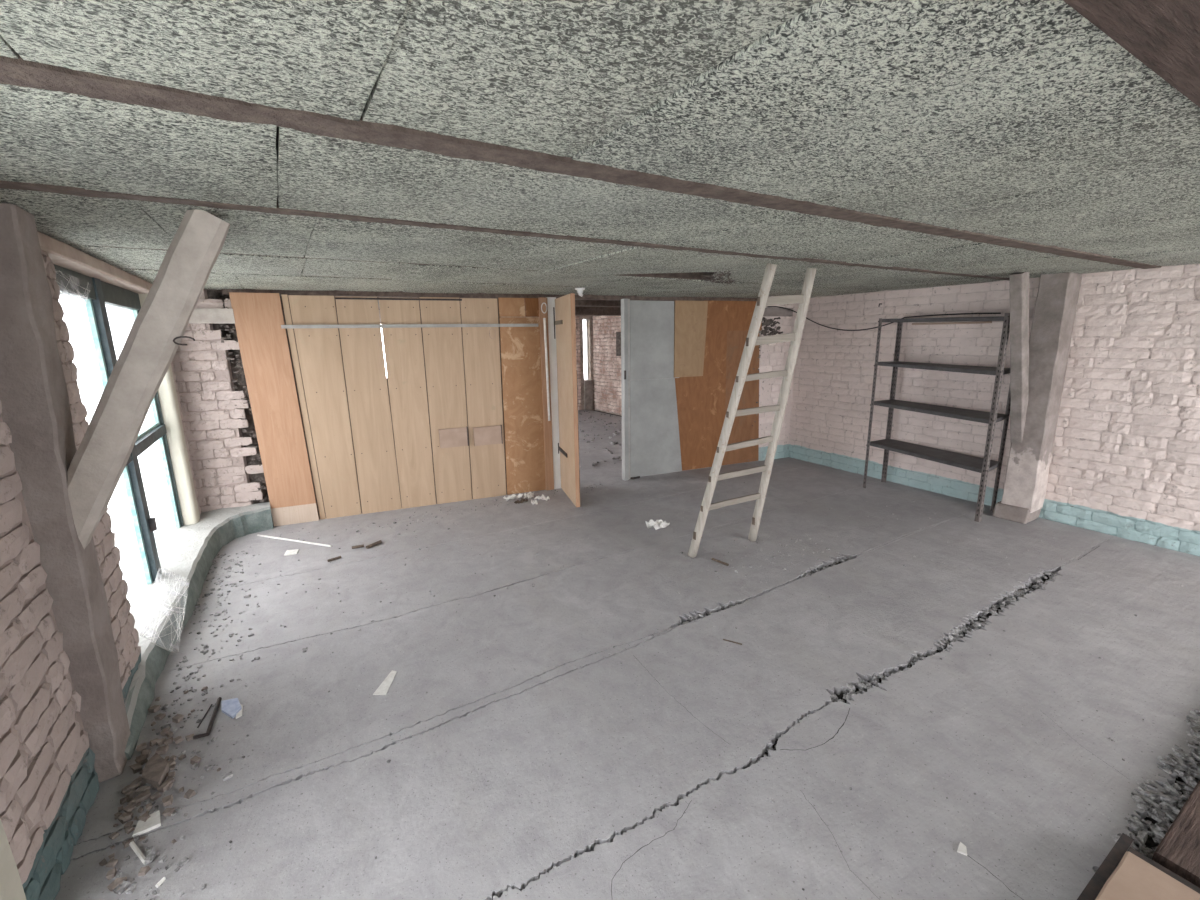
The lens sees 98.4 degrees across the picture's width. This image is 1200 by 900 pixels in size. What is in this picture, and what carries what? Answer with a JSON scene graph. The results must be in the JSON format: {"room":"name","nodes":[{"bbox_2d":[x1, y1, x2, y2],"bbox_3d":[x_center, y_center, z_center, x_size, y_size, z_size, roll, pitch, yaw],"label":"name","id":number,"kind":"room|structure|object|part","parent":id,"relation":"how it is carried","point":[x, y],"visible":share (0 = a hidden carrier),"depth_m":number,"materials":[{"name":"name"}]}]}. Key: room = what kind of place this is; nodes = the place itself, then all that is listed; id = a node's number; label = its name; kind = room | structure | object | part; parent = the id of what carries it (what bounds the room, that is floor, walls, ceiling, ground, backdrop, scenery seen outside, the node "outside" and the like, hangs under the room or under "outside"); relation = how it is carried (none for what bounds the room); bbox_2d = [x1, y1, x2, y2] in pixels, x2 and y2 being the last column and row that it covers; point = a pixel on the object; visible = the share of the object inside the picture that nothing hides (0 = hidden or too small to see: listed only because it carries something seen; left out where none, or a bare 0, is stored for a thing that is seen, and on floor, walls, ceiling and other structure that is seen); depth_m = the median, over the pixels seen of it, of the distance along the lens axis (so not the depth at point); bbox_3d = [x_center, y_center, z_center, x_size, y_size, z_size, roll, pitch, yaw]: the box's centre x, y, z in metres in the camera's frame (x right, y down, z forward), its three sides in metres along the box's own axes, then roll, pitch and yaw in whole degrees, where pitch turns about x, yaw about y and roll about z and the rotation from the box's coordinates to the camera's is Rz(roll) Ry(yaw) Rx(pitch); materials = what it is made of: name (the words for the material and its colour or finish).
{"room":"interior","nodes":[
{"label":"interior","id":0,"kind":"room"},
{"bbox_2d":[0,231,273,899],"bbox_3d":[-2.649,-0.038,3.187,0.810,2.300,13.500,-8,14,-30],"label":"wall","id":1,"kind":"structure","parent":0,"point":[49,783],"depth_m":1.82,"materials":[{"name":"pink brick"}]},
{"bbox_2d":[54,264,183,584],"bbox_3d":[-2.868,-0.055,3.138,0.110,1.980,2.250,-8,14,-30],"label":"window","id":2,"kind":"structure","parent":1,"relation":"in","point":[100,294],"depth_m":3.17,"materials":[{"name":"clear glass"}]},
{"bbox_2d":[55,271,88,313],"bbox_3d":[-2.586,-0.767,2.537,0.001,0.202,0.800,-8,14,-30],"label":"cobweb","id":3,"kind":"object","parent":2,"relation":"attached to","point":[61,297],"visible":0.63,"depth_m":2.54,"materials":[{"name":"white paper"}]},
{"bbox_3d":[-2.899,-0.936,2.935,0.070,0.170,2.250,-8,14,-30],"label":"head rail","id":4,"kind":"part","parent":2,"relation":"part of","materials":[{"name":"green paint"}]},
{"bbox_3d":[-2.825,0.469,3.267,0.035,0.080,0.030,-8,14,-30],"label":"casement handle","id":5,"kind":"part","parent":2,"relation":"part of","materials":[{"name":"black metal"}]},
{"bbox_3d":[-3.457,-0.243,4.047,0.070,1.980,0.050,-8,14,-30],"label":"rail","id":6,"kind":"part","parent":2,"relation":"part of","materials":[{"name":"metal"}]},
{"bbox_2d":[140,568,188,651],"bbox_3d":[-2.470,0.900,2.980,0.151,0.190,0.972,-9,15,-34],"label":"cobweb","id":7,"kind":"object","parent":1,"relation":"attached to","point":[177,579],"visible":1,"depth_m":2.93,"materials":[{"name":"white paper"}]},
{"bbox_2d":[379,297,666,415],"bbox_3d":[-1.763,-1.158,8.022,7.490,2.400,5.750,-8,14,-30],"label":"wall","id":8,"kind":"structure","parent":0,"point":[601,392],"depth_m":11.57,"materials":[{"name":"brick"}]},
{"bbox_2d":[585,319,588,379],"bbox_3d":[-0.363,-2.311,11.937,0.180,1.380,0.060,-8,14,-30],"label":"window","id":9,"kind":"structure","parent":8,"relation":"in","point":[586,320],"depth_m":11.96,"materials":[{"name":"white glass"}]},
{"bbox_2d":[0,0,1199,309],"bbox_3d":[0.077,-1.586,4.622,7.800,0.294,14.000,-8,14,-30],"label":"ceiling","id":10,"kind":"structure","parent":0,"point":[647,148],"depth_m":1.17,"materials":[{"name":"grey concrete"}]},
{"bbox_2d":[575,288,584,296],"bbox_3d":[-0.182,-1.436,4.724,0.089,0.077,0.089,-8,14,-30],"label":"holder","id":11,"kind":"object","parent":10,"relation":"attached to","point":[579,290],"visible":1,"depth_m":4.70,"materials":[{"name":"white paint"}]},
{"bbox_2d":[54,410,1199,899],"bbox_3d":[0.001,0.630,5.096,7.600,0.198,13.900,-8,14,-30],"label":"floor","id":12,"kind":"structure","parent":0,"point":[567,712],"depth_m":2.37,"materials":[{"name":"concrete"}]},
{"bbox_2d":[0,203,229,782],"bbox_3d":[-1.703,0.203,1.972,0.812,2.139,0.224,-6,13,-21],"label":"wooden post","id":13,"kind":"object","parent":12,"relation":"on","point":[67,491],"depth_m":1.81,"materials":[{"name":"grey wood"}]},
{"bbox_2d":[173,336,194,345],"bbox_3d":[-1.493,-0.392,1.860,0.066,0.033,0.006,-8,14,-30],"label":"wire hook","id":14,"kind":"object","parent":13,"relation":"attached to","point":[174,339],"visible":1,"depth_m":1.85,"materials":[{"name":"black metal"}]},
{"bbox_2d":[129,841,145,863],"bbox_3d":[-1.528,1.332,1.715,0.123,0.014,0.013,7,15,32],"label":"stick","id":15,"kind":"object","parent":12,"relation":"on","point":[132,844],"visible":1,"depth_m":1.71,"materials":[{"name":"white wood"}]},
{"bbox_2d":[132,811,160,837],"bbox_3d":[-1.586,1.311,1.822,0.074,0.012,0.074,-8,14,-30],"label":"shard","id":16,"kind":"object","parent":12,"relation":"on","point":[154,821],"visible":1,"depth_m":1.81,"materials":[{"name":"white ceramic"}]},
{"bbox_2d":[141,753,169,788],"bbox_3d":[-1.735,1.257,2.027,0.076,0.035,0.190,-8,14,-30],"label":"shard","id":17,"kind":"object","parent":12,"relation":"on","point":[155,770],"visible":1,"depth_m":2.01},
{"bbox_2d":[155,877,165,887],"bbox_3d":[-1.373,1.352,1.619,0.011,0.012,0.025,2,13,12],"label":"stick","id":18,"kind":"object","parent":12,"relation":"on","point":[163,879],"visible":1,"depth_m":1.62,"materials":[{"name":"white wood"}]},
{"bbox_2d":[197,704,212,727],"bbox_3d":[-1.789,1.203,2.347,0.006,0.006,0.154,-5,13,-17],"label":"wire","id":19,"kind":"object","parent":12,"relation":"on","point":[211,704],"visible":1,"depth_m":2.34,"materials":[{"name":"black metal"}]},
{"bbox_2d":[193,697,221,738],"bbox_3d":[-1.762,1.201,2.329,0.058,0.016,0.256,-7,14,-25],"label":"metal strip","id":20,"kind":"object","parent":12,"relation":"on","point":[209,728],"visible":1,"depth_m":2.29,"materials":[{"name":"black metal"}]},
{"bbox_2d":[222,698,241,718],"bbox_3d":[-1.700,1.189,2.388,0.069,0.012,0.164,-12,17,-42],"label":"scrap","id":21,"kind":"object","parent":12,"relation":"on","point":[230,707],"visible":1,"depth_m":2.38,"materials":[{"name":"paper"}]},
{"bbox_2d":[236,704,242,718],"bbox_3d":[-1.655,1.194,2.379,0.022,0.006,0.114,-8,14,-30],"label":"scrap","id":22,"kind":"object","parent":12,"relation":"on","point":[239,714],"visible":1,"depth_m":2.35,"materials":[{"name":"white paper"}]},
{"bbox_2d":[284,549,298,555],"bbox_3d":[-2.470,0.819,4.153,0.090,0.008,0.105,-5,13,-19],"label":"chip","id":23,"kind":"object","parent":12,"relation":"on","point":[295,551],"visible":1,"depth_m":4.14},
{"bbox_2d":[257,534,330,546],"bbox_3d":[-2.597,0.766,4.387,0.822,0.016,0.015,3,13,19],"label":"rod","id":24,"kind":"object","parent":12,"relation":"on","point":[257,534],"visible":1,"depth_m":4.37,"materials":[{"name":"plastic"}]},
{"bbox_2d":[327,556,340,561],"bbox_3d":[-2.050,0.840,3.999,0.019,0.019,0.096,10,16,41],"label":"wood splinter","id":25,"kind":"object","parent":12,"relation":"on","point":[338,557],"visible":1,"depth_m":3.99,"materials":[{"name":"wood"}]},
{"bbox_2d":[352,544,363,548],"bbox_3d":[-1.974,0.787,4.223,0.089,0.023,0.023,-7,14,-24],"label":"dark splinter","id":26,"kind":"object","parent":12,"relation":"on","point":[362,545],"visible":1,"depth_m":4.22,"materials":[{"name":"brown wood"}]},
{"bbox_2d":[366,540,381,548],"bbox_3d":[-1.859,0.776,4.259,0.026,0.028,0.138,5,14,27],"label":"dark splinter","id":27,"kind":"object","parent":12,"relation":"on","point":[379,541],"visible":1,"depth_m":4.25,"materials":[{"name":"brown wood"}]},
{"bbox_2d":[373,670,396,694],"bbox_3d":[-1.041,1.147,2.554,0.062,0.004,0.182,0,12,6],"label":"scrap","id":28,"kind":"object","parent":12,"relation":"on","point":[385,685],"visible":1,"depth_m":2.53,"materials":[{"name":"white paper"}]},
{"bbox_2d":[172,288,798,525],"bbox_3d":[-0.408,-0.632,5.744,6.880,2.300,0.355,-6,13,-22],"label":"wall","id":29,"kind":"structure","parent":12,"relation":"on","point":[465,407],"depth_m":5.07,"materials":[{"name":"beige wood"}]},
{"bbox_3d":[-1.696,-1.177,4.911,2.295,0.030,0.035,-6,13,-22],"label":"rail","id":30,"kind":"part","parent":29,"relation":"part of","materials":[{"name":"grey metal"}]},
{"bbox_3d":[-0.575,-0.564,5.552,0.085,2.055,0.046,-6,13,-22],"label":"edge post","id":31,"kind":"part","parent":29,"relation":"part of","materials":[{"name":"orange wood"}]},
{"bbox_3d":[-0.558,-0.839,5.459,0.038,1.070,0.027,-6,13,-22],"label":"rod","id":32,"kind":"part","parent":29,"relation":"part of","materials":[{"name":"white metal"}]},
{"bbox_3d":[-0.496,-0.580,5.605,0.098,2.060,0.055,-6,13,-22],"label":"white post","id":33,"kind":"part","parent":29,"relation":"part of","materials":[{"name":"paint"}]},
{"bbox_2d":[553,293,580,506],"bbox_3d":[-0.342,-0.504,5.267,0.058,2.028,0.789,-5,13,-17],"label":"door","id":34,"kind":"structure","parent":29,"relation":"in","point":[564,313],"depth_m":5.11,"materials":[{"name":"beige wood"}]},
{"bbox_3d":[0.283,-0.654,5.901,0.045,2.055,0.085,-6,13,-22],"label":"door post","id":35,"kind":"part","parent":29,"relation":"part of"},
{"bbox_2d":[503,494,522,500],"bbox_3d":[-0.913,0.491,5.453,0.196,0.045,0.092,-8,14,-30],"label":"paper scrap","id":36,"kind":"object","parent":12,"relation":"on","point":[513,496],"visible":1,"depth_m":5.45,"materials":[{"name":"white paper"}]},
{"bbox_2d":[514,498,527,503],"bbox_3d":[-0.812,0.522,5.316,0.142,0.039,0.066,-11,16,-39],"label":"paper scrap","id":37,"kind":"object","parent":12,"relation":"on","point":[522,500],"visible":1,"depth_m":5.31,"materials":[{"name":"brown paper"}]},
{"bbox_2d":[524,492,533,498],"bbox_3d":[-0.756,0.480,5.515,0.111,0.036,0.176,-2,12,-4],"label":"paper scrap","id":38,"kind":"object","parent":12,"relation":"on","point":[530,495],"visible":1,"depth_m":5.50,"materials":[{"name":"white paper"}]},
{"bbox_2d":[534,494,549,500],"bbox_3d":[-0.603,0.494,5.404,0.160,0.051,0.067,4,13,22],"label":"paper scrap","id":39,"kind":"object","parent":12,"relation":"on","point":[542,497],"visible":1,"depth_m":5.40,"materials":[{"name":"white paper"}]},
{"bbox_2d":[646,519,669,529],"bbox_3d":[0.513,0.652,4.577,0.204,0.060,0.134,-8,14,-30],"label":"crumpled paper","id":40,"kind":"object","parent":12,"relation":"on","point":[657,524],"visible":1,"depth_m":4.57,"materials":[{"name":"white paper"}]},
{"bbox_2d":[711,558,728,565],"bbox_3d":[0.888,0.829,3.838,0.017,0.017,0.143,-11,16,-40],"label":"wood splinter","id":41,"kind":"object","parent":12,"relation":"on","point":[713,559],"visible":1,"depth_m":3.83,"materials":[{"name":"wood"}]},
{"bbox_2d":[688,263,815,557],"bbox_3d":[1.075,-0.209,3.728,0.705,2.094,0.495,-8,14,-30],"label":"ladder","id":42,"kind":"object","parent":12,"relation":"on","point":[763,299],"visible":1,"depth_m":3.68,"materials":[{"name":"white wood"}]},
{"bbox_3d":[0.896,-0.183,3.622,0.549,2.094,0.065,7,14,31],"label":"rail","id":43,"kind":"part","parent":42,"relation":"part of","materials":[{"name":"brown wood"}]},
{"bbox_3d":[1.341,-0.247,3.882,0.064,2.090,0.446,-9,15,-33],"label":"rail","id":44,"kind":"part","parent":42,"relation":"part of","materials":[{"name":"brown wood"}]},
{"bbox_2d":[863,313,1010,521],"bbox_3d":[3.263,-0.376,5.027,0.408,1.790,1.272,-6,13,-22],"label":"shelf rack","id":45,"kind":"object","parent":12,"relation":"on","point":[984,465],"visible":0.88,"depth_m":4.83,"materials":[{"name":"metal"}]},
{"bbox_3d":[2.878,-0.464,5.459,0.036,1.790,0.036,-6,13,-22],"label":"post","id":46,"kind":"part","parent":45,"relation":"part of","materials":[{"name":"metal"}]},
{"bbox_3d":[3.182,-0.510,5.650,0.036,1.790,0.036,-6,13,-22],"label":"post","id":47,"kind":"part","parent":45,"relation":"part of","materials":[{"name":"metal"}]},
{"bbox_2d":[912,321,991,324],"bbox_3d":[3.396,-1.233,5.039,0.039,0.025,0.722,-8,14,-29],"label":"shelf","id":48,"kind":"object","parent":45,"relation":"attached to","point":[979,322],"visible":0.98,"depth_m":5.00,"materials":[{"name":"black metal"}]},
{"bbox_3d":[3.338,-0.242,4.407,0.036,1.790,0.036,-6,13,-22],"label":"post","id":49,"kind":"part","parent":45,"relation":"part of","materials":[{"name":"metal"}]},
{"bbox_3d":[3.635,-0.297,4.639,0.036,1.790,0.036,-6,13,-22],"label":"post","id":50,"kind":"part","parent":45,"relation":"part of","materials":[{"name":"metal"}]},
{"bbox_2d":[957,842,966,855],"bbox_3d":[1.180,1.298,1.691,0.027,0.006,0.041,6,14,30],"label":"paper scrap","id":51,"kind":"object","parent":12,"relation":"on","point":[962,849],"visible":1,"depth_m":1.68,"materials":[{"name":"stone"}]},
{"bbox_2d":[992,272,1081,523],"bbox_3d":[3.568,-0.394,4.352,0.707,2.115,0.273,-8,14,-30],"label":"pillar","id":52,"kind":"structure","parent":12,"relation":"on","point":[1038,362],"depth_m":4.33,"materials":[{"name":"concrete"}]},
{"bbox_2d":[1077,780,1199,899],"bbox_3d":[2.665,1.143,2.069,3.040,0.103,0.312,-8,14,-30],"label":"box","id":53,"kind":"object","parent":12,"relation":"on","point":[1173,871],"visible":1,"depth_m":1.54,"materials":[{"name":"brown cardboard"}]},
{"bbox_3d":[2.846,1.125,2.214,2.581,0.070,0.105,-8,14,-30],"label":"rail","id":54,"kind":"part","parent":53,"relation":"part of","materials":[{"name":"brown wood"}]},
{"bbox_2d":[789,264,1199,555],"bbox_3d":[4.425,-0.296,3.850,0.313,2.300,7.550,-7,14,-28],"label":"wall","id":55,"kind":"structure","parent":0,"point":[1125,461],"depth_m":4.45,"materials":[{"name":"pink brick"}]},
{"bbox_2d":[767,306,1000,330],"bbox_3d":[2.900,-1.442,5.551,0.527,0.316,2.367,-8,14,-30],"label":"cable","id":56,"kind":"object","parent":55,"relation":"attached to","point":[767,306],"visible":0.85,"depth_m":5.58,"materials":[{"name":"black plastic"}]},
{"label":"outside","id":57,"kind":"structure","parent":0,"visible":0},
{"bbox_2d":[86,414,150,556],"bbox_3d":[-2.526,3.868,5.213,80.000,0.200,90.000,-8,14,-30],"label":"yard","id":58,"kind":"structure","parent":57,"point":[116,510],"depth_m":14.58,"materials":[{"name":"white"}]}
]}

